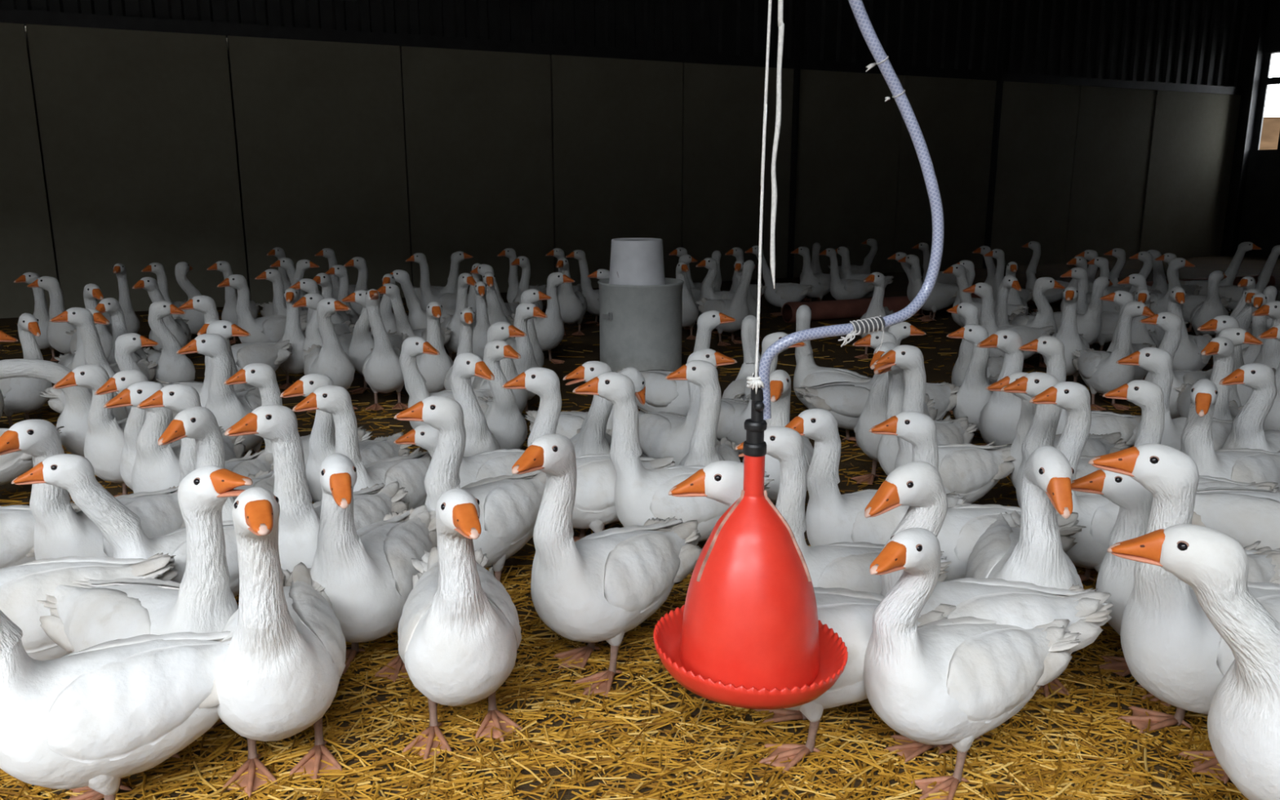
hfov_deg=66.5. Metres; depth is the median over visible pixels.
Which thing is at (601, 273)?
goose
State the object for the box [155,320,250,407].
goose
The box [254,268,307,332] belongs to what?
goose
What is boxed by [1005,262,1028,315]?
goose
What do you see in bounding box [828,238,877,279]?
goose
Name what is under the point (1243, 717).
goose
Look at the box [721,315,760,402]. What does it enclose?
goose
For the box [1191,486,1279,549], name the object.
goose
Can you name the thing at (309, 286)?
goose
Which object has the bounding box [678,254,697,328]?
goose
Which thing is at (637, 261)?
bucket
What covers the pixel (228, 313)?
goose
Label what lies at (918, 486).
goose
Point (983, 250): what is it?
goose
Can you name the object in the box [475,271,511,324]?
goose
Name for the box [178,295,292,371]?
goose
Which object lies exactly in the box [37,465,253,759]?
goose
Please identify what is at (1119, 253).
goose
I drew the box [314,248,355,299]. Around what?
goose
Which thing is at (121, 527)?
goose
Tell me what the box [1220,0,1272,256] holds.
column
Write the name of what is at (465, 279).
goose
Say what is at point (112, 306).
goose
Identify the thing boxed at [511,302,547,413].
goose
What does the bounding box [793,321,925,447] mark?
goose
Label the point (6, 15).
beam
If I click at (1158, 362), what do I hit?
goose
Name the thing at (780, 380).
goose
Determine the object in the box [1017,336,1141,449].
goose
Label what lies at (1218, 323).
goose
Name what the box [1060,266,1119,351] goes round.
goose
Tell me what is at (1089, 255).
goose
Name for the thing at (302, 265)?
goose
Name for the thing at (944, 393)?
goose
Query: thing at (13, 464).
goose
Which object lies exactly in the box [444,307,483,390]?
goose
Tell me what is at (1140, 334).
goose
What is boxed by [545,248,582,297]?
goose
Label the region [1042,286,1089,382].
goose
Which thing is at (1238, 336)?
goose
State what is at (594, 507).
goose
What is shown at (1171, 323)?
goose
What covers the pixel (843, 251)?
goose
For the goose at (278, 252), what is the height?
0.789 m
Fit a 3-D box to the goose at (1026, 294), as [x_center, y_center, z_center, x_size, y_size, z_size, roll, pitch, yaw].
[3.928,-1.215,10.372,0.682,0.790,0.294,-7,15,-29]
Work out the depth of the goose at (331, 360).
6.23 m
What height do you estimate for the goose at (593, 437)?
0.758 m
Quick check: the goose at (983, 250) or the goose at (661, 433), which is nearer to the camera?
the goose at (661, 433)
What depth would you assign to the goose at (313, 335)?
6.72 m
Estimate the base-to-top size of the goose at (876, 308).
0.749 m
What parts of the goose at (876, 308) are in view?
leg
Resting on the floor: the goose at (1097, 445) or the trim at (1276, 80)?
the goose at (1097, 445)
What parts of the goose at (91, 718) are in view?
leg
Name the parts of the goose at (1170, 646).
leg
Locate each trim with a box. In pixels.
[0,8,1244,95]
[1260,76,1279,84]
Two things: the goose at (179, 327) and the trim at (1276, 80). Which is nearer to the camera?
the goose at (179, 327)
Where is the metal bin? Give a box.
[597,277,684,372]
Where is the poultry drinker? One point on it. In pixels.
(748, 633)
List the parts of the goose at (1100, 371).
leg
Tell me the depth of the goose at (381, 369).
6.33 m
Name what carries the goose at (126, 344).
on the floor
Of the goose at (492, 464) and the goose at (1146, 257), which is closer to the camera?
the goose at (492, 464)
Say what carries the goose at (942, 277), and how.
on the floor
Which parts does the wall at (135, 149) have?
panel, panel, panel, panel, panel, panel, panel, panel, panel, panel, panel, panel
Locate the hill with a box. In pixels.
[1259,116,1279,150]
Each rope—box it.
[746,0,772,394]
[769,0,784,288]
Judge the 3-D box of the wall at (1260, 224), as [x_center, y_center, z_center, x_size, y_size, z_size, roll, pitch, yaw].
[17.597,-3.847,8.429,0.220,6.800,24.635,-6,14,-25]
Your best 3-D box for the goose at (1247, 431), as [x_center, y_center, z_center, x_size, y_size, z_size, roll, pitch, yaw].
[2.814,0.174,4.346,0.701,0.730,0.316,-7,14,-27]
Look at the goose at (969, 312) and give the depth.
6.12 m
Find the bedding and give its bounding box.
[0,303,1248,799]
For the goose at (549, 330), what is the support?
on the floor
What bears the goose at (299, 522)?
on the floor
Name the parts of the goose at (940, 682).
leg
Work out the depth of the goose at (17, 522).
3.26 m
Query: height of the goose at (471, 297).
0.767 m
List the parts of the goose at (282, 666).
leg, leg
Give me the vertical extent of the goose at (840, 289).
0.726 m
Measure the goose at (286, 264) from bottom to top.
0.768 m
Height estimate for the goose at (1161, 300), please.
0.760 m
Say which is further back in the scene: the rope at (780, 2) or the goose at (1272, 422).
the goose at (1272, 422)
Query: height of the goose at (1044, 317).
0.746 m
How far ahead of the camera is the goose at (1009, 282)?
7.67 m
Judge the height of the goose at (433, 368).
0.737 m
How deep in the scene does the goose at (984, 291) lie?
7.42 m
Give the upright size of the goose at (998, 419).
0.773 m
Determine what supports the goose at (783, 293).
on the bedding
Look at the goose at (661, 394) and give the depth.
5.59 m
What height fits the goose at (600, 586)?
0.789 m
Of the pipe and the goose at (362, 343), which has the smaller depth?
the goose at (362, 343)
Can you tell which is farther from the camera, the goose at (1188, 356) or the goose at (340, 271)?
the goose at (340, 271)
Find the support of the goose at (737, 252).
on the floor
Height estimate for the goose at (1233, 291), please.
0.819 m
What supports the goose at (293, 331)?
on the bedding
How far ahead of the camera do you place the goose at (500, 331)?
5.47 m
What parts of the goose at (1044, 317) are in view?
leg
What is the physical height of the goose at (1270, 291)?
0.684 m
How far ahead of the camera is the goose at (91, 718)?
2.19 m
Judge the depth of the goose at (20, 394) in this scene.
5.83 m
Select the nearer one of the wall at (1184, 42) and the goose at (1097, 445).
the goose at (1097, 445)
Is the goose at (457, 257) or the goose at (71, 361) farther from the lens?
the goose at (457, 257)
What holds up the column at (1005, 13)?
on the floor
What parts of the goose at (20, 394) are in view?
leg, leg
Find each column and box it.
[786,0,802,279]
[982,0,1009,268]
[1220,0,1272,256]
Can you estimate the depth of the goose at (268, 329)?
7.80 m
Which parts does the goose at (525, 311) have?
leg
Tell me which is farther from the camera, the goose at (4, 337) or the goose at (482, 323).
the goose at (482, 323)
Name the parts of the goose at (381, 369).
leg, leg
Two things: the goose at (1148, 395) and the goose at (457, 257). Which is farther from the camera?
the goose at (457, 257)
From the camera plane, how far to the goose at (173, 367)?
6.26 m
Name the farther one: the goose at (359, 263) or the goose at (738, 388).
the goose at (359, 263)
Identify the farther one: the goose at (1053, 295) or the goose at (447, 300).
the goose at (1053, 295)
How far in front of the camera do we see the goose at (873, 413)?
4.71 m
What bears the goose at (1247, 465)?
on the floor
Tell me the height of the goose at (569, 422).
0.624 m
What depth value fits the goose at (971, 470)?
4.09 m
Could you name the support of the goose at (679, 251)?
on the bedding
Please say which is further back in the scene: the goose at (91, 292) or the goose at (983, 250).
the goose at (983, 250)
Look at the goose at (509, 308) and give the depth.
8.62 m
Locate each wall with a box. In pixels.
[0,0,1248,87]
[0,22,1240,318]
[1236,0,1279,258]
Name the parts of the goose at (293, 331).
leg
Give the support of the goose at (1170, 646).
on the bedding
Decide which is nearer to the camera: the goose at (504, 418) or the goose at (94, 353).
the goose at (504, 418)
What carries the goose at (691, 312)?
on the floor
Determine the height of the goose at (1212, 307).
0.709 m
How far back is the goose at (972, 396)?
5.33 m
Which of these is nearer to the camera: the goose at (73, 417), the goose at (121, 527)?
the goose at (121, 527)
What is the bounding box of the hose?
[758,0,943,419]
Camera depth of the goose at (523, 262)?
9.40 m
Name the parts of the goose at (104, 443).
leg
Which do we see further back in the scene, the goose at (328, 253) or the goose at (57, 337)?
the goose at (328, 253)
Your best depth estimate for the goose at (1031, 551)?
2.74 m
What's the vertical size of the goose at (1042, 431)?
0.761 m
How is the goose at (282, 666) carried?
on the bedding
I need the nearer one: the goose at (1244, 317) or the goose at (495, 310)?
the goose at (1244, 317)
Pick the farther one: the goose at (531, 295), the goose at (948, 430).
the goose at (531, 295)
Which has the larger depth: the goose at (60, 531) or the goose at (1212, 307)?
the goose at (1212, 307)
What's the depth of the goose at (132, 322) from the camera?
8.51 m
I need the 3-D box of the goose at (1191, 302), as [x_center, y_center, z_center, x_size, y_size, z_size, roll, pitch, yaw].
[5.524,-1.075,9.775,0.738,0.776,0.300,4,13,18]
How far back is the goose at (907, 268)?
10.74 m
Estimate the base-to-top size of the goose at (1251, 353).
0.767 m
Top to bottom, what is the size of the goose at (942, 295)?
0.712 m
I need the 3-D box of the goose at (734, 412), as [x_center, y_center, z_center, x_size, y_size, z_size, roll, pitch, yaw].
[0.505,0.007,4.991,0.307,0.767,0.700,-8,15,-31]
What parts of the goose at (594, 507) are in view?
leg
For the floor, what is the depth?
4.62 m
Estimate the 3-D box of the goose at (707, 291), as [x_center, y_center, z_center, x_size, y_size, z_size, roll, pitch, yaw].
[0.823,-1.062,9.787,0.710,0.749,0.330,-10,16,-37]
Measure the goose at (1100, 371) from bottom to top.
0.740 m
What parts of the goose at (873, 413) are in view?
leg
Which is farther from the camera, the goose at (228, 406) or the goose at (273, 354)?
the goose at (273, 354)
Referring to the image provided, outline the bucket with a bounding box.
[608,237,665,285]
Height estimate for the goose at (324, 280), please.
0.748 m
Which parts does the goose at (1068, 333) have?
leg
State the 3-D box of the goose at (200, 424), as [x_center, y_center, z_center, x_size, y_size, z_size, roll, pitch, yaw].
[-1.476,0.339,3.584,0.314,0.744,0.718,1,13,4]
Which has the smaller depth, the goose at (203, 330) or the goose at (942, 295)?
the goose at (203, 330)
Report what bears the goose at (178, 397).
on the bedding
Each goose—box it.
[0,312,52,427]
[0,330,17,417]
[0,359,128,457]
[0,419,186,559]
[0,426,63,485]
[0,501,80,568]
[0,552,177,660]
[0,609,231,799]
[11,453,239,596]
[13,271,58,360]
[26,275,76,354]
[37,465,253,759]
[39,333,159,416]
[48,307,157,381]
[53,307,109,369]
[53,364,178,497]
[66,283,112,359]
[94,369,223,489]
[95,297,150,364]
[102,262,139,334]
[103,381,245,493]
[132,276,191,350]
[137,383,274,485]
[141,262,186,319]
[145,301,195,382]
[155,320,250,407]
[157,406,274,599]
[174,262,204,341]
[176,333,263,453]
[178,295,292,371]
[197,319,253,391]
[206,261,260,343]
[216,487,346,797]
[217,274,306,343]
[223,363,372,469]
[224,404,409,572]
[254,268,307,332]
[259,259,319,316]
[266,247,306,302]
[270,257,321,310]
[276,288,306,389]
[280,373,412,502]
[288,278,355,333]
[291,293,352,364]
[292,385,431,510]
[303,297,357,413]
[310,453,437,682]
[312,272,351,324]
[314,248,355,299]
[324,264,358,327]
[340,289,408,394]
[343,257,382,317]
[362,288,408,410]
[370,273,408,334]
[376,283,452,345]
[382,269,473,329]
[393,424,525,488]
[394,395,546,582]
[397,488,521,762]
[399,336,492,429]
[405,253,468,311]
[413,251,473,307]
[416,301,453,392]
[440,272,476,359]
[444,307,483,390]
[449,352,500,457]
[467,263,480,322]
[470,264,520,317]
[471,321,528,439]
[472,280,490,359]
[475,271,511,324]
[476,339,527,449]
[497,248,546,302]
[502,367,675,542]
[505,288,551,367]
[507,271,574,364]
[510,256,542,310]
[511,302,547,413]
[511,433,702,697]
[524,367,645,439]
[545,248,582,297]
[555,257,586,335]
[563,360,613,524]
[565,249,599,325]
[573,372,773,574]
[586,268,609,279]
[615,310,736,415]
[637,348,737,466]
[665,360,740,466]
[668,247,702,317]
[668,460,956,773]
[675,262,699,339]
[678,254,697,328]
[691,250,721,324]
[694,260,755,346]
[696,257,734,333]
[716,332,806,457]
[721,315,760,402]
[724,247,766,300]
[728,259,760,338]
[734,426,951,594]
[742,369,813,503]
[744,245,813,316]
[784,408,972,546]
[791,246,839,302]
[793,304,872,408]
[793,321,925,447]
[800,242,823,300]
[818,248,874,300]
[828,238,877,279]
[835,246,893,298]
[850,342,937,484]
[852,330,960,421]
[854,271,894,359]
[863,527,1080,799]
[864,461,1113,754]
[868,410,1086,582]
[873,345,1015,502]
[873,349,977,475]
[887,252,956,317]
[897,254,958,321]
[911,242,957,284]
[942,264,1028,326]
[946,302,1004,414]
[946,324,999,445]
[951,260,995,338]
[961,282,1054,359]
[964,445,1083,697]
[972,245,995,287]
[976,329,1023,447]
[983,248,1032,302]
[985,372,1127,488]
[994,275,1021,326]
[1000,372,1101,566]
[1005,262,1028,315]
[1007,276,1065,368]
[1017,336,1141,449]
[1022,240,1069,311]
[1027,275,1112,345]
[1029,381,1119,591]
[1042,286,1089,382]
[1060,256,1091,311]
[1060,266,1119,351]
[1071,301,1155,410]
[1071,469,1279,708]
[1074,249,1130,293]
[1087,257,1154,312]
[1088,443,1279,783]
[1099,290,1157,395]
[1102,379,1279,493]
[1103,248,1151,289]
[1106,524,1279,799]
[1115,346,1233,450]
[1116,273,1188,345]
[1128,251,1161,293]
[1130,257,1195,317]
[1131,288,1159,380]
[1139,311,1212,418]
[1147,249,1202,295]
[1154,253,1232,332]
[1167,286,1215,370]
[1173,327,1263,417]
[1179,241,1261,296]
[1180,378,1279,492]
[1190,270,1229,336]
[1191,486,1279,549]
[1197,315,1275,405]
[1200,337,1243,420]
[1205,244,1279,309]
[1209,275,1255,367]
[1218,363,1279,452]
[1235,288,1260,349]
[1241,292,1267,364]
[1251,301,1279,369]
[1257,324,1279,431]
[1262,285,1277,329]
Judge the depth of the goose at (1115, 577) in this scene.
2.81 m
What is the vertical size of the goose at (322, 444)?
0.738 m
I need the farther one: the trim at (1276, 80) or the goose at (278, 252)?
the trim at (1276, 80)
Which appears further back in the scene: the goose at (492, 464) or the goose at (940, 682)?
the goose at (492, 464)
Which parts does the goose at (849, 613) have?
leg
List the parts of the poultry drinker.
valve knob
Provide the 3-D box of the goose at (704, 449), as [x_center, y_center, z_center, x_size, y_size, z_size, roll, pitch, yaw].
[0.303,0.178,4.175,0.305,0.797,0.605,3,13,13]
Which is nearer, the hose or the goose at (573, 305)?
the hose
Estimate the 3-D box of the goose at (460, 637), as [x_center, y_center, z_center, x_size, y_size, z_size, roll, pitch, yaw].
[-0.497,0.537,2.670,0.344,0.759,0.778,-3,13,-13]
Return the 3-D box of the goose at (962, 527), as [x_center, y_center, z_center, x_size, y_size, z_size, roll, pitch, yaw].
[1.150,0.395,3.354,0.757,0.736,0.316,-1,13,-4]
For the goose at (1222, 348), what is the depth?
4.68 m
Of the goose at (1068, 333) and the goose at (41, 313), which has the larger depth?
the goose at (41, 313)
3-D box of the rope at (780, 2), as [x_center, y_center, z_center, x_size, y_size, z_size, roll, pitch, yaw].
[0.292,-2.803,1.603,0.025,5.237,0.012,0,13,0]
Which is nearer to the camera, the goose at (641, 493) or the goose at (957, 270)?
the goose at (641, 493)
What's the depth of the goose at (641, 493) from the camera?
3.64 m
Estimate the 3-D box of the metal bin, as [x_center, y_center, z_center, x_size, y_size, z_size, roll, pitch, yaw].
[0.006,-0.495,7.239,0.632,0.775,0.632,0,13,0]
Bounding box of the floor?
[0,255,1279,799]
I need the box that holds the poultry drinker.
[653,372,848,709]
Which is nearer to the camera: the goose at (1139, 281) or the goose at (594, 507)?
the goose at (594, 507)
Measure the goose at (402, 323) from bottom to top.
0.744 m
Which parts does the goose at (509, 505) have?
leg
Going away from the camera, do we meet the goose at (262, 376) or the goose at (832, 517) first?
the goose at (832, 517)
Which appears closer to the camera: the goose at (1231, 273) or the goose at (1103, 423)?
the goose at (1103, 423)
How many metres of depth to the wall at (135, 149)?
13.01 m
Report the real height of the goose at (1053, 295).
0.809 m
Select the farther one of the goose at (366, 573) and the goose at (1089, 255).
the goose at (1089, 255)
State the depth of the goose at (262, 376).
4.11 m
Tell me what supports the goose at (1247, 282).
on the floor
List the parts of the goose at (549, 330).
leg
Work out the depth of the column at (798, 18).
14.73 m
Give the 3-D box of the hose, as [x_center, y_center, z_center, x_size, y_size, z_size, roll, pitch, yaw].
[0.387,-2.642,1.630,0.630,5.501,0.084,-3,13,-12]
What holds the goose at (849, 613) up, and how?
on the bedding
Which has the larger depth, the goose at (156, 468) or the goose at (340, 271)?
the goose at (340, 271)
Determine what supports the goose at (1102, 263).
on the bedding
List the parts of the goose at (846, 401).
leg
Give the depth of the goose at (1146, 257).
9.92 m
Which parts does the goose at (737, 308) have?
leg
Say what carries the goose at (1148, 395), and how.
on the bedding
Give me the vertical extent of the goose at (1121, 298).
0.766 m
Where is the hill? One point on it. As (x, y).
(1271, 125)
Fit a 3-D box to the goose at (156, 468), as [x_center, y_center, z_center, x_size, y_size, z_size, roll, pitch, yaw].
[-1.917,0.229,4.119,0.342,0.723,0.715,2,13,7]
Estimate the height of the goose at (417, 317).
0.751 m
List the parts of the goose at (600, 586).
leg, leg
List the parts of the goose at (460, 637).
leg, leg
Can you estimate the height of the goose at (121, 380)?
0.710 m
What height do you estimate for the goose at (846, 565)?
0.760 m
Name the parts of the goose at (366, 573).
leg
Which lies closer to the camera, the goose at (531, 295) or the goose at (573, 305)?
the goose at (531, 295)
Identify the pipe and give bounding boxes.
[782,274,1275,323]
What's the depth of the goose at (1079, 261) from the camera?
9.54 m
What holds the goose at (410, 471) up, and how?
on the floor
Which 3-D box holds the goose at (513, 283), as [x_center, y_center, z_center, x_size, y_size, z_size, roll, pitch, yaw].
[-1.252,-1.258,10.568,0.298,0.789,0.700,10,16,38]
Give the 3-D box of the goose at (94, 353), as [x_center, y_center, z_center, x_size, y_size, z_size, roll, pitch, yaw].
[-3.203,-0.210,5.943,0.337,0.776,0.704,0,13,0]
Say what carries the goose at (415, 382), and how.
on the floor
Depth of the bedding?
2.61 m
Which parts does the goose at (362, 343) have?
leg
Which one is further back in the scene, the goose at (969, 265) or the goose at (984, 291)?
the goose at (969, 265)
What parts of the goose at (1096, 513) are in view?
leg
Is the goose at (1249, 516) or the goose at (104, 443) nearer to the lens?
the goose at (1249, 516)
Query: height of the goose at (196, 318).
0.788 m
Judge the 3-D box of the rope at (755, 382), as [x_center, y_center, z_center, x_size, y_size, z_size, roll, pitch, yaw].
[0.298,-2.684,1.604,0.115,5.468,0.050,0,13,0]
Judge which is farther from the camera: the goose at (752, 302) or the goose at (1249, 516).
the goose at (752, 302)
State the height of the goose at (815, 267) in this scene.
0.734 m
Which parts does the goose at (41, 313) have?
leg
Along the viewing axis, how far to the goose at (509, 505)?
3.42 m
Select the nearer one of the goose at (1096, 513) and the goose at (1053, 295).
the goose at (1096, 513)
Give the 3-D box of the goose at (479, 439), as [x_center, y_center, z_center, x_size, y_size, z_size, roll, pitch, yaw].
[-0.813,0.120,4.502,0.318,0.765,0.719,-5,14,-21]
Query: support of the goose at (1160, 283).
on the bedding
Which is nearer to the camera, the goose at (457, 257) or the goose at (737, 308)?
the goose at (737, 308)
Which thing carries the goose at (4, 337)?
on the floor
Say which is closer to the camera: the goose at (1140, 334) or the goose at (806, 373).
the goose at (806, 373)
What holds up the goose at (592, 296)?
on the bedding
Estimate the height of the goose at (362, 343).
0.752 m

